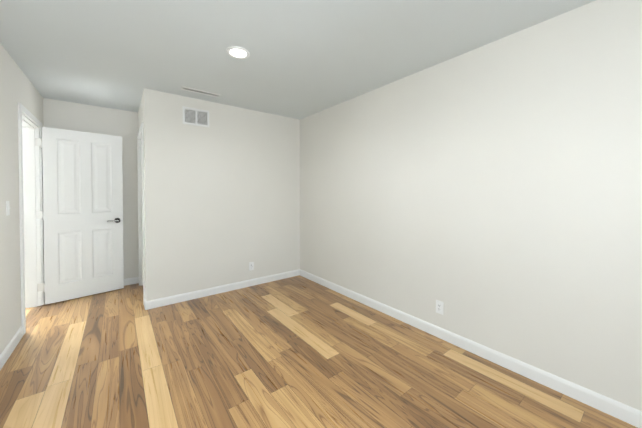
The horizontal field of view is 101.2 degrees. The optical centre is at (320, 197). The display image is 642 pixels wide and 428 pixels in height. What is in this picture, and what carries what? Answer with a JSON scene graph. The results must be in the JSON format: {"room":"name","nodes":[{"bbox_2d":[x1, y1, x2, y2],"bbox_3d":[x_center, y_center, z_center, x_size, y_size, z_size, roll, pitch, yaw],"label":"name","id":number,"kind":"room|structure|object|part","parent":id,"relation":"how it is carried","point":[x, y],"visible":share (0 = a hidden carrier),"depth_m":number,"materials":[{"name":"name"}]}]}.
{"room":"empty bedroom","nodes":[
{"label":"empty bedroom","id":0,"kind":"room"},
{"bbox_2d":[0,43,43,353],"bbox_3d":[-1.581,0.059,0.807,0.120,2.440,6.200,-1,1,-38],"label":"wall","id":1,"kind":"structure","parent":0,"point":[16,86],"depth_m":2.18,"materials":[{"name":"paint"}]},
{"bbox_2d":[6,201,9,215],"bbox_3d":[-2.504,0.089,2.116,0.018,0.115,0.070,-1,1,-38],"label":"light switch","id":2,"kind":"object","parent":1,"relation":"attached to","point":[7,208],"visible":1,"depth_m":2.10,"materials":[{"name":"white plastic"}]},
{"bbox_2d":[0,327,22,369],"bbox_3d":[-1.200,1.238,0.441,0.013,0.092,4.887,-1,1,-38],"label":"baseboard","id":3,"kind":"structure","parent":1,"relation":"attached to","point":[8,350],"depth_m":2.11,"materials":[{"name":"white wood"}]},
{"bbox_2d":[18,102,44,334],"bbox_3d":[-3.030,0.199,2.687,0.152,2.102,0.892,-1,1,-38],"label":"door frame","id":4,"kind":"structure","parent":1,"relation":"attached to","point":[32,207],"depth_m":2.96,"materials":[{"name":"white wood"}]},
{"bbox_2d":[35,127,123,304],"bbox_3d":[-2.940,0.213,3.263,0.155,2.032,0.794,1,1,43],"label":"bedroom door","id":5,"kind":"structure","parent":1,"relation":"in","point":[82,215],"depth_m":3.24,"materials":[{"name":"white wood"}]},
{"bbox_3d":[-3.215,0.203,3.011,0.052,1.750,0.002,-1,1,-38],"label":"bedroom door jamb hinge leaves","id":6,"kind":"part","parent":5,"relation":"part of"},
{"bbox_2d":[43,98,138,278],"bbox_3d":[-2.971,0.017,3.575,1.062,2.440,0.120,-1,1,-38],"label":"wall","id":7,"kind":"structure","parent":0,"point":[66,115],"depth_m":3.67,"materials":[{"name":"paint"}]},
{"bbox_2d":[124,277,138,285],"bbox_3d":[-2.978,1.192,3.503,0.942,0.092,0.013,-1,1,-38],"label":"baseboard","id":8,"kind":"structure","parent":7,"relation":"attached to","point":[130,281],"depth_m":3.73,"materials":[{"name":"white wood"}]},
{"bbox_2d":[138,95,144,216],"bbox_3d":[-2.262,0.019,3.427,0.120,2.440,0.980,-1,1,-38],"label":"wall","id":9,"kind":"structure","parent":0,"point":[141,115],"depth_m":3.24,"materials":[{"name":"paint"}]},
{"bbox_2d":[137,122,144,304],"bbox_3d":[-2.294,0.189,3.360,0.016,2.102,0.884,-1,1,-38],"label":"door frame","id":10,"kind":"structure","parent":9,"relation":"attached to","point":[141,129],"depth_m":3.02,"materials":[{"name":"white wood"}]},
{"bbox_2d":[141,139,142,284],"bbox_3d":[-2.234,0.211,3.401,0.105,2.032,0.740,-1,1,-38],"label":"closet door","id":11,"kind":"structure","parent":9,"relation":"in","point":[142,222],"depth_m":3.62,"materials":[{"name":"white wood"}]},
{"bbox_2d":[143,88,299,300],"bbox_3d":[-1.171,0.017,3.574,2.026,2.440,0.120,-1,1,-38],"label":"wall","id":12,"kind":"structure","parent":0,"point":[222,198],"depth_m":3.37,"materials":[{"name":"paint"}]},
{"bbox_2d":[183,106,208,126],"bbox_3d":[-1.517,-0.973,3.209,0.300,0.205,0.011,-1,1,-38],"label":"air vent","id":13,"kind":"object","parent":12,"relation":"in","point":[195,117],"visible":1,"depth_m":3.20,"materials":[{"name":"white metal"}]},
{"bbox_2d":[145,269,299,309],"bbox_3d":[-1.135,1.192,3.535,2.038,0.092,0.013,-1,1,-38],"label":"baseboard","id":14,"kind":"structure","parent":12,"relation":"attached to","point":[164,301],"depth_m":3.37,"materials":[{"name":"white wood"}]},
{"bbox_2d":[249,262,253,270],"bbox_3d":[-0.966,0.961,3.666,0.070,0.115,0.008,-1,1,-38],"label":"outlet","id":15,"kind":"object","parent":12,"relation":"attached to","point":[251,265],"visible":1,"depth_m":3.66,"materials":[{"name":"white plastic"}]},
{"bbox_2d":[0,0,595,119],"bbox_3d":[-1.065,-1.225,1.705,4.358,0.100,7.020,-1,1,-38],"label":"ceiling","id":16,"kind":"structure","parent":0,"point":[305,58],"depth_m":2.03,"materials":[{"name":"paint"}]},
{"bbox_2d":[181,86,219,96],"bbox_3d":[-1.362,-1.190,2.992,0.400,0.008,0.100,-1,1,-38],"label":"ceiling vent","id":17,"kind":"object","parent":16,"relation":"in","point":[199,91],"visible":1,"depth_m":2.98,"materials":[{"name":"white metal"}]},
{"bbox_2d":[226,46,249,58],"bbox_3d":[-0.677,-1.177,2.158,0.184,0.010,0.184,-1,1,-38],"label":"recessed light","id":18,"kind":"object","parent":16,"relation":"in","point":[237,52],"visible":1,"depth_m":2.15,"materials":[{"name":"white plastic"}]},
{"bbox_2d":[0,275,637,427],"bbox_3d":[-1.065,1.315,1.743,4.358,0.100,7.020,-1,1,-38],"label":"floor","id":19,"kind":"structure","parent":0,"point":[298,351],"depth_m":1.90,"materials":[{"name":"brown wood"}]},
{"bbox_2d":[300,0,641,410],"bbox_3d":[1.200,0.037,2.259,0.120,2.440,5.100,-1,1,-38],"label":"wall","id":20,"kind":"structure","parent":0,"point":[489,195],"depth_m":1.93,"materials":[{"name":"paint"}]},
{"bbox_2d":[436,300,443,314],"bbox_3d":[1.057,0.984,2.353,0.008,0.115,0.070,-1,1,-38],"label":"electrical outlet","id":21,"kind":"object","parent":20,"relation":"attached to","point":[439,307],"visible":1,"depth_m":2.35,"materials":[{"name":"white plastic"}]},
{"bbox_2d":[300,269,641,427],"bbox_3d":[1.147,1.211,2.236,0.013,0.092,4.860,-1,1,-38],"label":"baseboard","id":22,"kind":"structure","parent":20,"relation":"attached to","point":[617,409],"depth_m":1.93,"materials":[{"name":"white wood"}]}
]}

